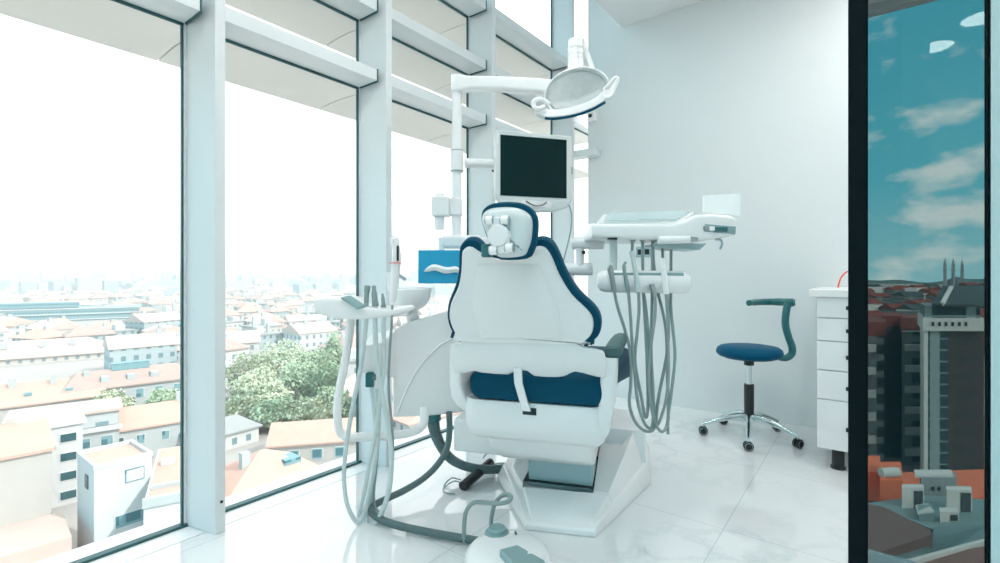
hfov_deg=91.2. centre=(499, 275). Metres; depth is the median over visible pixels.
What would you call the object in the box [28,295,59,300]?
house
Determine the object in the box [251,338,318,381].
tree
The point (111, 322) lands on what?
house
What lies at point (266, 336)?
house
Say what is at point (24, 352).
long hall
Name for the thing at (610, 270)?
dental handpiece
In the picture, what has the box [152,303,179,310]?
house
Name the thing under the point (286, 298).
house
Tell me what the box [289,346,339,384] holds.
tree
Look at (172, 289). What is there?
apartment block
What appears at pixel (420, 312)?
house
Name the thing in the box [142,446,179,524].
building
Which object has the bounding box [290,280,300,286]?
apartment block
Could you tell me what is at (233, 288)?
house
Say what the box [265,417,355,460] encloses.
house
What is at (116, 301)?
house
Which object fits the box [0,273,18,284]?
apartment block
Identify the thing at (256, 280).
apartment block
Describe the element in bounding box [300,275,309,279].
apartment block
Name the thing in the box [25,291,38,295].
house
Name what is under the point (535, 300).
backrest cushion
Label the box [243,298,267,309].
house
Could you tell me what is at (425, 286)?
apartment block
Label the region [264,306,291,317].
house
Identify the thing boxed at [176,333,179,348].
house
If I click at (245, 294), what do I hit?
house
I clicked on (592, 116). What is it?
wall sensor
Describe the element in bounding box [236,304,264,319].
house
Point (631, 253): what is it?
hose
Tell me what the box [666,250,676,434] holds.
hose
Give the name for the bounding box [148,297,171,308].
house
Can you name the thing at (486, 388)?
seat cushion
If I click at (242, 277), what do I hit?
apartment block
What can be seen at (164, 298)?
house
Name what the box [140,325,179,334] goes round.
house
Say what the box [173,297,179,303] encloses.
house
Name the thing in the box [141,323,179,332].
house
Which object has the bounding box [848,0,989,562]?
window
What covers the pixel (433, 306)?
house
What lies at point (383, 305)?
syringe
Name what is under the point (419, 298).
bowl
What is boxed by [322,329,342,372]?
tree
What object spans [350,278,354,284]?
apartment block
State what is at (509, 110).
louvres
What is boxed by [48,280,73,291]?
apartment block
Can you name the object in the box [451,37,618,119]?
lamp
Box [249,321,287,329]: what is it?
house
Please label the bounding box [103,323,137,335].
house
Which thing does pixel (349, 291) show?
house
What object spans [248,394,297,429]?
tree
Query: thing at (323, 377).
tree
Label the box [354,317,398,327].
house
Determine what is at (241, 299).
house
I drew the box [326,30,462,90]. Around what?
louvres
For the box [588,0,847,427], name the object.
wall
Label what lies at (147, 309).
house
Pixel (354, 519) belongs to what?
suction handpiece
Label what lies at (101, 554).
gasket
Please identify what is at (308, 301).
house
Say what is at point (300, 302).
house
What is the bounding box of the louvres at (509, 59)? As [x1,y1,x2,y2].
[440,24,549,77]
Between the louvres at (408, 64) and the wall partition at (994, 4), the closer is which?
the wall partition at (994, 4)
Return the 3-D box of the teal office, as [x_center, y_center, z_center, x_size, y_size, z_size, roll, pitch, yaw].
[-365.460,29.494,416.164,97.527,15.111,40.700,0,0,-35]
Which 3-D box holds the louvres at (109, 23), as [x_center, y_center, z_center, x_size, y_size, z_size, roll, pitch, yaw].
[-1.767,-1.089,1.922,0.480,0.055,0.877,0,0,37]
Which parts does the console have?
arm, arm, rail post, hose rail, handle, handle, control plate, clear panel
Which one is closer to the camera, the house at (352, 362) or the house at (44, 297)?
the house at (352, 362)
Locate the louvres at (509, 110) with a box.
[433,84,542,126]
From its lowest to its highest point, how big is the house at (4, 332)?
12.153 m
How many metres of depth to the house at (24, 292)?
844.80 m
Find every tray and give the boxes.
[314,296,414,319]
[597,211,693,223]
[645,243,705,251]
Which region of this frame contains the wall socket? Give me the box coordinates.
[636,247,650,256]
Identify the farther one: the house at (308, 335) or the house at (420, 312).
the house at (420, 312)
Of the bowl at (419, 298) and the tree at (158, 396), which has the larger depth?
the tree at (158, 396)
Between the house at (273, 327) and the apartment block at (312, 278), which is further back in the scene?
the apartment block at (312, 278)
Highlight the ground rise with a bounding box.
[5,274,587,294]
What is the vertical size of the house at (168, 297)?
10.785 m
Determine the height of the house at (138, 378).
12.956 m
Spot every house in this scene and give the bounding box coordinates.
[0,298,22,302]
[0,314,35,334]
[0,320,15,339]
[0,324,9,341]
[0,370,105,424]
[0,417,71,562]
[9,326,64,340]
[12,295,28,298]
[14,289,31,294]
[22,295,60,301]
[24,298,49,302]
[24,317,77,331]
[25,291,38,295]
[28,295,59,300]
[33,290,52,295]
[46,316,79,325]
[50,294,69,297]
[54,299,94,305]
[60,290,76,294]
[60,294,86,300]
[60,359,179,405]
[62,323,116,340]
[69,289,91,293]
[72,293,93,299]
[88,292,107,303]
[90,289,110,294]
[90,319,123,328]
[102,329,178,369]
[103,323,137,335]
[105,300,134,305]
[106,292,134,301]
[110,391,179,454]
[116,289,133,294]
[122,311,179,333]
[123,297,142,306]
[129,287,143,293]
[131,291,158,295]
[131,307,154,314]
[134,292,160,299]
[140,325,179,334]
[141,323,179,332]
[142,299,157,306]
[145,297,173,301]
[146,296,175,299]
[148,285,169,295]
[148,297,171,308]
[151,304,179,313]
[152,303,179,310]
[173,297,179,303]
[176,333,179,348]
[177,349,179,360]
[179,414,262,450]
[225,289,234,294]
[225,294,236,300]
[225,300,244,308]
[225,308,242,319]
[225,315,245,327]
[225,325,237,331]
[225,327,260,360]
[225,334,250,369]
[225,449,317,496]
[227,286,240,291]
[231,291,242,295]
[233,291,253,300]
[233,294,244,301]
[236,301,262,309]
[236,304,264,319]
[239,288,261,291]
[240,316,282,331]
[241,288,263,294]
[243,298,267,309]
[244,310,279,318]
[245,293,274,302]
[245,312,287,324]
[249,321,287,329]
[250,285,273,292]
[253,323,282,348]
[264,290,278,293]
[264,293,279,298]
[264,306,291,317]
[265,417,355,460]
[270,300,299,307]
[271,302,297,310]
[275,296,290,302]
[276,291,295,298]
[282,320,337,349]
[283,313,321,324]
[284,299,304,309]
[284,311,303,316]
[289,306,316,314]
[296,291,307,296]
[297,295,314,308]
[303,306,324,315]
[306,290,322,296]
[309,293,330,297]
[315,316,340,327]
[317,334,355,359]
[327,316,345,329]
[330,290,343,295]
[333,331,355,339]
[339,348,355,378]
[340,319,355,330]
[342,373,392,417]
[344,290,352,295]
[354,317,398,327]
[392,406,461,430]
[397,312,431,325]
[418,302,446,310]
[418,308,443,314]
[427,297,438,303]
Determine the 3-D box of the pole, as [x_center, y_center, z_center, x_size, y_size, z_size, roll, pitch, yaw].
[-0.233,-0.624,2.660,0.073,0.923,0.073,0,0,0]
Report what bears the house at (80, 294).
on the ground
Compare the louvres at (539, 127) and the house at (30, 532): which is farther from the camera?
the house at (30, 532)
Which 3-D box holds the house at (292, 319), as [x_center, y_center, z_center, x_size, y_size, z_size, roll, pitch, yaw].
[-138.757,31.660,346.037,24.330,10.781,18.634,0,0,-36]
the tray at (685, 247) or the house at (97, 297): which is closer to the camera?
the tray at (685, 247)
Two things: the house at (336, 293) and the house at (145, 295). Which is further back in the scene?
the house at (336, 293)
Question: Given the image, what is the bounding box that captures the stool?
[699,298,803,451]
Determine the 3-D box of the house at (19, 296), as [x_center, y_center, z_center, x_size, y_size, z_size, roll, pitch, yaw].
[-607.820,30.403,625.894,21.625,13.295,20.633,0,0,23]
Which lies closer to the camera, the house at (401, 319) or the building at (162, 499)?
the building at (162, 499)
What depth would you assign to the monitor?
2.67 m
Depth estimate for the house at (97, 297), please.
614.83 m
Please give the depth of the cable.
2.77 m
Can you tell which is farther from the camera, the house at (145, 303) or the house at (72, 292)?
the house at (72, 292)
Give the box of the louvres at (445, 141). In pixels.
[426,131,465,153]
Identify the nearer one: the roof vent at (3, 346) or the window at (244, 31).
the window at (244, 31)
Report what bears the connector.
on the floor
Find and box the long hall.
[0,337,103,366]
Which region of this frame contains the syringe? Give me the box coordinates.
[357,294,385,518]
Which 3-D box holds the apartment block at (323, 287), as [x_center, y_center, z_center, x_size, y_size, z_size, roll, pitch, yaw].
[-373.365,25.480,1027.587,16.056,22.037,33.419,0,0,42]
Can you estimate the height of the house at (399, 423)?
8.632 m
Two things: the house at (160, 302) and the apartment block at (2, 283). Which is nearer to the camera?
the house at (160, 302)
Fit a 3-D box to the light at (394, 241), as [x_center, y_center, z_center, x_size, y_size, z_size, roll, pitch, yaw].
[-0.486,0.426,2.084,0.058,1.188,0.266,0,0,-36]
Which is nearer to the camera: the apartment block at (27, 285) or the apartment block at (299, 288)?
the apartment block at (299, 288)
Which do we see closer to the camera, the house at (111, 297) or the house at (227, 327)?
the house at (227, 327)
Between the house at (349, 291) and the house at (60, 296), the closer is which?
the house at (60, 296)
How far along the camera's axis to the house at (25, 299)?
576.45 m
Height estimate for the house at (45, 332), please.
11.372 m
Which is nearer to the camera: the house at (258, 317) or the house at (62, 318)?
the house at (62, 318)
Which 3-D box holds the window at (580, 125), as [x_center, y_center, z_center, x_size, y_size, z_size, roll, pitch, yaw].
[0.909,-1.150,4.701,0.396,4.400,0.951,0,0,37]
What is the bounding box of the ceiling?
[595,0,703,26]
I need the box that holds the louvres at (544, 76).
[536,74,549,78]
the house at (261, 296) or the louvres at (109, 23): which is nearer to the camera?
the louvres at (109, 23)
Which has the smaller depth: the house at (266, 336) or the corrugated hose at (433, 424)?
the corrugated hose at (433, 424)
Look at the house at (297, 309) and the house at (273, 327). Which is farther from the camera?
the house at (297, 309)
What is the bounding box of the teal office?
[0,301,140,321]
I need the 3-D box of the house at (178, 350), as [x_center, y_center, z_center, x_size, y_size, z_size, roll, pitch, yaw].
[-150.680,32.444,211.173,18.863,9.213,15.874,0,0,27]
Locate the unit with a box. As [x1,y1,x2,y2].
[314,235,489,441]
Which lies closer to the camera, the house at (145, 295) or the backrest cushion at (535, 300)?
the backrest cushion at (535, 300)
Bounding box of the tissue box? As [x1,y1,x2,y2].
[418,250,459,282]
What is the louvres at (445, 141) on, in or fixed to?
attached to the window at (510, 32)
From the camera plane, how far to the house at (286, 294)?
720.74 m
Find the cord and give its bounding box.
[837,271,847,287]
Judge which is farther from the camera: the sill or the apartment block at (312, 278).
the apartment block at (312, 278)
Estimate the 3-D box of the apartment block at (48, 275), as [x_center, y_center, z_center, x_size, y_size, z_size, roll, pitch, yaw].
[-1359.917,7.281,1479.311,17.091,40.365,40.488,0,0,30]
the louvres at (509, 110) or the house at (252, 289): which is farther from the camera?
the house at (252, 289)
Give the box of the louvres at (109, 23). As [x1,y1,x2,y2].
[0,0,179,60]
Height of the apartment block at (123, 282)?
19.044 m
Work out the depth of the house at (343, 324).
298.26 m
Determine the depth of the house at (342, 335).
207.41 m
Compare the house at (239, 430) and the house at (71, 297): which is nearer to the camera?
the house at (239, 430)
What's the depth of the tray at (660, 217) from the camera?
2.20 m
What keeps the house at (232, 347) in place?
on the ground
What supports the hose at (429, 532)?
on the floor
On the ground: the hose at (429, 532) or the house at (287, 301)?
the house at (287, 301)
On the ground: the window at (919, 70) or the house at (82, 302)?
the house at (82, 302)
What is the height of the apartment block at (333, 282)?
27.913 m
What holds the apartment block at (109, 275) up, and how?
on the ground rise
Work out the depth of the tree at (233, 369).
147.54 m
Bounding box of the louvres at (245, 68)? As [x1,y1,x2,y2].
[159,42,355,108]
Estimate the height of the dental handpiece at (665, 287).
0.799 m
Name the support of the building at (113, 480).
on the ground
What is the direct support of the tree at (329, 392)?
on the ground
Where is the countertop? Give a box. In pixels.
[809,287,847,297]
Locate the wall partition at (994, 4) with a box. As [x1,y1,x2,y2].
[990,0,999,562]
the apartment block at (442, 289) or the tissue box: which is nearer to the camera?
the tissue box
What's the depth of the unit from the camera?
2.47 m
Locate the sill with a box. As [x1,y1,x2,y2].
[89,429,453,562]
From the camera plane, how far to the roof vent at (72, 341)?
219.44 m
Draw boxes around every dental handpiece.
[607,241,655,432]
[622,241,654,429]
[647,242,669,432]
[656,248,669,425]
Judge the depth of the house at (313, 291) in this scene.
734.06 m
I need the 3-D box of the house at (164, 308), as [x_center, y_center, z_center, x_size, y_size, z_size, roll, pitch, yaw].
[-254.899,29.364,378.128,16.760,15.372,17.163,0,0,17]
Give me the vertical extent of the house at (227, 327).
9.142 m
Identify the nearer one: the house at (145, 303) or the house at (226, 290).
the house at (145, 303)
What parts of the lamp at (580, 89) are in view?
arm, handle, joint post, handle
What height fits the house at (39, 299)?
15.119 m
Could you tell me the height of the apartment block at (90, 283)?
38.347 m
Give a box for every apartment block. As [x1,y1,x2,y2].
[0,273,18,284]
[0,279,10,288]
[0,281,4,290]
[18,281,35,291]
[36,282,47,289]
[40,272,58,282]
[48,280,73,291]
[63,284,73,291]
[66,274,82,280]
[67,270,74,274]
[74,276,102,290]
[102,279,118,292]
[104,272,113,280]
[119,280,130,286]
[126,282,146,290]
[132,280,146,282]
[165,287,179,293]
[172,274,179,286]
[225,280,244,288]
[238,275,247,285]
[239,269,246,273]
[251,277,262,285]
[269,281,279,289]
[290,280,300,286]
[293,283,311,293]
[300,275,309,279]
[301,281,312,287]
[308,276,316,283]
[313,272,319,282]
[313,283,330,292]
[321,278,338,288]
[341,274,351,280]
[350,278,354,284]
[399,278,403,285]
[399,285,416,287]
[411,271,416,281]
[417,285,433,293]
[433,284,452,294]
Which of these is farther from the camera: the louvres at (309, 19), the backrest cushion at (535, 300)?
the louvres at (309, 19)
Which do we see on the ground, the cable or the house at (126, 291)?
the house at (126, 291)
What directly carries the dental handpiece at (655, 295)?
hanging from the console
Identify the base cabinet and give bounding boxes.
[809,287,847,470]
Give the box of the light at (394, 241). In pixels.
[373,235,400,512]
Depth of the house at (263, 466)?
69.49 m
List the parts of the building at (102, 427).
pane, cornice, pane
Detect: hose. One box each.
[368,411,478,543]
[427,414,503,473]
[629,241,649,418]
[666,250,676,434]
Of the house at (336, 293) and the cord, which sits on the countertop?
the cord
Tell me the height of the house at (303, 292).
14.248 m
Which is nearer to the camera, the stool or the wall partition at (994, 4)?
the wall partition at (994, 4)
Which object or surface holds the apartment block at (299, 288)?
on the ground
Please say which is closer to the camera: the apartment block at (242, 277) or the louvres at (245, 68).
the louvres at (245, 68)
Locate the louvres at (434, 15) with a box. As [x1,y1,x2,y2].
[392,0,465,33]
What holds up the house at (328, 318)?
on the ground
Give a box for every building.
[1,397,122,449]
[76,439,152,547]
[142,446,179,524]
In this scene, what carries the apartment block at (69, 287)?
on the ground
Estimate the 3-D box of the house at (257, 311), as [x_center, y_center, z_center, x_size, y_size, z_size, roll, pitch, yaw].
[-183.498,31.791,378.540,21.550,10.517,16.521,0,0,28]
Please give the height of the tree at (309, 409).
7.910 m
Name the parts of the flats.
pane, pane, pane, pane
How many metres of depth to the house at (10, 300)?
495.54 m
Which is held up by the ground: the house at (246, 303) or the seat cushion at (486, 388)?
the house at (246, 303)
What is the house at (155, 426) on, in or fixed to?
on the ground
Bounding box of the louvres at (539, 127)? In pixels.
[519,120,587,144]
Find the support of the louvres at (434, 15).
attached to the window at (406, 31)
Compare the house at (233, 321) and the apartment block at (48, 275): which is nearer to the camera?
the house at (233, 321)
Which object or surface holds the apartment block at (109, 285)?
on the ground rise
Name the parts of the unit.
assistant arm, bracket knob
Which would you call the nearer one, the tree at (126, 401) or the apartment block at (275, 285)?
the tree at (126, 401)
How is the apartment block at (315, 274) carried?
on the ground rise
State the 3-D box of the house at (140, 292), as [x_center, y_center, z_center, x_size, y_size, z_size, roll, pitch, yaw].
[-526.579,29.294,726.875,24.930,15.512,25.740,0,0,24]
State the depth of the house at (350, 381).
129.36 m
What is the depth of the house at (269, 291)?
761.26 m
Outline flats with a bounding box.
[9,405,86,507]
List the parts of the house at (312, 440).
pane, pane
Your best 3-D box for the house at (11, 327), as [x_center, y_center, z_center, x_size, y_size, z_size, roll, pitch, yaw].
[-291.526,30.043,283.256,18.398,14.014,14.197,0,0,35]
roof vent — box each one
[0,343,6,349]
[39,341,45,346]
[70,339,75,344]
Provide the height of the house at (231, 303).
10.154 m
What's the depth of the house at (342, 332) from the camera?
234.33 m
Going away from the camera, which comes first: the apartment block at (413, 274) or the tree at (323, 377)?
the tree at (323, 377)
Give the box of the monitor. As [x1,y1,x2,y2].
[464,130,571,212]
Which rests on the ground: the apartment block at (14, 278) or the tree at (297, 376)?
the tree at (297, 376)
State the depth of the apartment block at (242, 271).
2340.83 m
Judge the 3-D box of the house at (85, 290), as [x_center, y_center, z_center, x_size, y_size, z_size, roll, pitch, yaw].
[-724.335,29.825,849.162,20.351,14.450,30.090,0,0,32]
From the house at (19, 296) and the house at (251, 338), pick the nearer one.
the house at (251, 338)
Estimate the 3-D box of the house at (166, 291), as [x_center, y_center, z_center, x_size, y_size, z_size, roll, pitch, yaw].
[-624.784,27.180,897.858,27.825,19.741,27.468,0,0,38]
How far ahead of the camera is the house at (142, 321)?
289.79 m
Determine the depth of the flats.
79.67 m
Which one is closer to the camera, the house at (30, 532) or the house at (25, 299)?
the house at (30, 532)
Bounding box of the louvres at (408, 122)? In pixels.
[319,94,465,140]
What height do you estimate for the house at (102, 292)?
15.944 m
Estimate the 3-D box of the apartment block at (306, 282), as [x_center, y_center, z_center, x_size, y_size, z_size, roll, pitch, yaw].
[-484.426,22.361,1229.861,27.614,20.183,17.092,0,0,-30]
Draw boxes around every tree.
[92,388,136,406]
[141,388,179,404]
[225,351,277,394]
[225,365,278,400]
[225,393,262,418]
[245,377,295,406]
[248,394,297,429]
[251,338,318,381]
[277,394,332,421]
[279,359,321,400]
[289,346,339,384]
[300,364,339,400]
[315,386,351,418]
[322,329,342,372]
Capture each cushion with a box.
[448,236,601,345]
[470,346,628,405]
[482,202,538,259]
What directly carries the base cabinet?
on the floor
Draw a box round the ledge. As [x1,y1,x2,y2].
[35,419,453,562]
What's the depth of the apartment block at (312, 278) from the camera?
1283.92 m
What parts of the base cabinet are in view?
drawer, drawer, drawer, drawer, drawer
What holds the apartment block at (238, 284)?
on the ground rise
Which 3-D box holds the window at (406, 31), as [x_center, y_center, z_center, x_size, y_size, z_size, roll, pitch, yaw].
[-0.392,-1.150,3.155,0.193,4.400,0.942,0,0,37]
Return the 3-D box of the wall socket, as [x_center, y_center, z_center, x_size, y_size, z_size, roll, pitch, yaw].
[1.205,-0.202,4.110,0.132,0.084,0.016,0,0,37]
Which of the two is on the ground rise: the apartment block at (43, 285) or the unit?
the apartment block at (43, 285)
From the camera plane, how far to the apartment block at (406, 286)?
1153.43 m
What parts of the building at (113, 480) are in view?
pane, pane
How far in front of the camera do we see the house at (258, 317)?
323.60 m
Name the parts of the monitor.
bracket arm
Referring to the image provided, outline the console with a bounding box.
[564,194,740,292]
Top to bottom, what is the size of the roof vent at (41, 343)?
2.500 m
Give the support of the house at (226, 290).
on the ground
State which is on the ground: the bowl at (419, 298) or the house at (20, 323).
the house at (20, 323)
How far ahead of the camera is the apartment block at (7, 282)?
1226.62 m
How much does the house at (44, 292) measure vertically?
16.970 m
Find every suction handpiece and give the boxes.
[342,285,380,523]
[364,285,393,524]
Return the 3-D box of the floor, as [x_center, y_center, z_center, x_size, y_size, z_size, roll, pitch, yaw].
[1.317,1.150,2.051,3.962,0.200,5.560,0,0,37]
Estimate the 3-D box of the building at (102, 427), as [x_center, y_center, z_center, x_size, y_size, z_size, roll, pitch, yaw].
[-84.623,31.512,95.764,16.971,11.076,11.200,0,0,-40]
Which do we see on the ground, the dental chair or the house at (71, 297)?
the house at (71, 297)
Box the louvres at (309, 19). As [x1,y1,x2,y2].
[225,0,355,45]
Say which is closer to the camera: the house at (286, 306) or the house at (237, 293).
the house at (286, 306)
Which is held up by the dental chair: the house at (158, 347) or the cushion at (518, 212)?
the cushion at (518, 212)
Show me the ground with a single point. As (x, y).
(33, 372)
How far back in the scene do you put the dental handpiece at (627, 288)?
2.06 m
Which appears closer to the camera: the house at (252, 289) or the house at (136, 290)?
the house at (252, 289)
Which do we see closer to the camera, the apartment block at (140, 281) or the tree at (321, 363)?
the tree at (321, 363)
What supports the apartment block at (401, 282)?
on the ground rise
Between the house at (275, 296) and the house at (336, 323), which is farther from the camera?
the house at (275, 296)
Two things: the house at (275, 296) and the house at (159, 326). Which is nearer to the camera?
the house at (159, 326)
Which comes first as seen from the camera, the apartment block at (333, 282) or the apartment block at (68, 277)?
the apartment block at (333, 282)
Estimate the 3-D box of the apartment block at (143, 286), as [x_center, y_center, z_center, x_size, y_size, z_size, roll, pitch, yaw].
[-741.778,24.947,999.681,17.091,24.219,31.489,0,0,13]
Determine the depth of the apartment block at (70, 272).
1964.45 m
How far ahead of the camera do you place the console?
2.11 m
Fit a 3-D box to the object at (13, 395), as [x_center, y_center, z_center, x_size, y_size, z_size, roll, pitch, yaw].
[-118.065,31.076,124.252,27.514,11.948,23.200,0,0,-41]
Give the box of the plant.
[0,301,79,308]
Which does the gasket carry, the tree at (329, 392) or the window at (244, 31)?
the window at (244, 31)
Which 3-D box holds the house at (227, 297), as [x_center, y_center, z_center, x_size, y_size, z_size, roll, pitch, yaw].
[-329.790,28.365,585.838,20.486,17.370,21.085,0,0,39]
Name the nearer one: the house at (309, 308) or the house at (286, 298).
the house at (309, 308)
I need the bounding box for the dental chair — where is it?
[448,202,650,536]
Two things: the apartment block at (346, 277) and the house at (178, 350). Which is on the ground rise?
the apartment block at (346, 277)
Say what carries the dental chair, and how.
on the floor
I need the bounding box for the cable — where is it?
[563,205,571,259]
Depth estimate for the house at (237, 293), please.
764.52 m
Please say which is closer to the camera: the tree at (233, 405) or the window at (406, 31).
the window at (406, 31)
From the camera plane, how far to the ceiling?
3.92 m
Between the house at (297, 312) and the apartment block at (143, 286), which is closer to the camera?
the house at (297, 312)
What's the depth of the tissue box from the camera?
2.45 m
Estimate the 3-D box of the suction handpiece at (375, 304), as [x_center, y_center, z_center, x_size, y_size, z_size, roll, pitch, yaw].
[-0.541,0.554,2.100,0.098,1.030,0.225,0,0,-38]
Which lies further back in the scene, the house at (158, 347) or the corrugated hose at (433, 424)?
the house at (158, 347)
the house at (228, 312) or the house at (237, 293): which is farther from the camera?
the house at (237, 293)
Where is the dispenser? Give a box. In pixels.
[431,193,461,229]
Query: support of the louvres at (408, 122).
attached to the window at (406, 31)
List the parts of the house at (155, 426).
pane, pane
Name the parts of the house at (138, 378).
pane, pane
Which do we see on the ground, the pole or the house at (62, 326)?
the house at (62, 326)
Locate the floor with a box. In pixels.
[128,397,847,562]
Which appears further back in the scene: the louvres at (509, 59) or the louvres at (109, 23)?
the louvres at (509, 59)
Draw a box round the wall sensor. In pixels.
[587,111,597,122]
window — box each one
[111,0,201,523]
[187,0,391,533]
[392,0,495,237]
[496,0,567,239]
[553,0,599,279]
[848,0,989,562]
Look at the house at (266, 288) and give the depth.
891.30 m
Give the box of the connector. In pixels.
[442,454,503,493]
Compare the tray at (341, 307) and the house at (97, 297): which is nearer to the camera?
the tray at (341, 307)
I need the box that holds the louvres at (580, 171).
[574,163,587,178]
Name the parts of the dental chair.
arm post, hinge arm, hinge arm, backrest panel, arm post, armrest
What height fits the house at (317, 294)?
13.497 m
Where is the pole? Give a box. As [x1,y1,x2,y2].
[450,91,463,234]
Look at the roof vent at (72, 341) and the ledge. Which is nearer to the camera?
the ledge
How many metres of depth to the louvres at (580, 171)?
5.03 m
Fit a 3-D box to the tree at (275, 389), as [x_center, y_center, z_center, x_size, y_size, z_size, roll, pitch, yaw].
[-61.987,32.156,130.248,13.771,9.836,13.775,0,0,20]
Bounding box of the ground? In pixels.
[0,295,587,549]
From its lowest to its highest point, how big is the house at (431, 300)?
16.160 m
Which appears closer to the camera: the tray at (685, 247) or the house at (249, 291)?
the tray at (685, 247)
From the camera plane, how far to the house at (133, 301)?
518.62 m
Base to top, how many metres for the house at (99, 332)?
12.568 m
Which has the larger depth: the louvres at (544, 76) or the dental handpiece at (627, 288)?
the louvres at (544, 76)
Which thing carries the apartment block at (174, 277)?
on the ground rise
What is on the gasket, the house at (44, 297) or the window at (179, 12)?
the window at (179, 12)
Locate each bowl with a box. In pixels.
[395,288,431,309]
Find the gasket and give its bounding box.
[70,425,453,562]
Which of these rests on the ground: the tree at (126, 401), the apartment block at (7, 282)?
the tree at (126, 401)

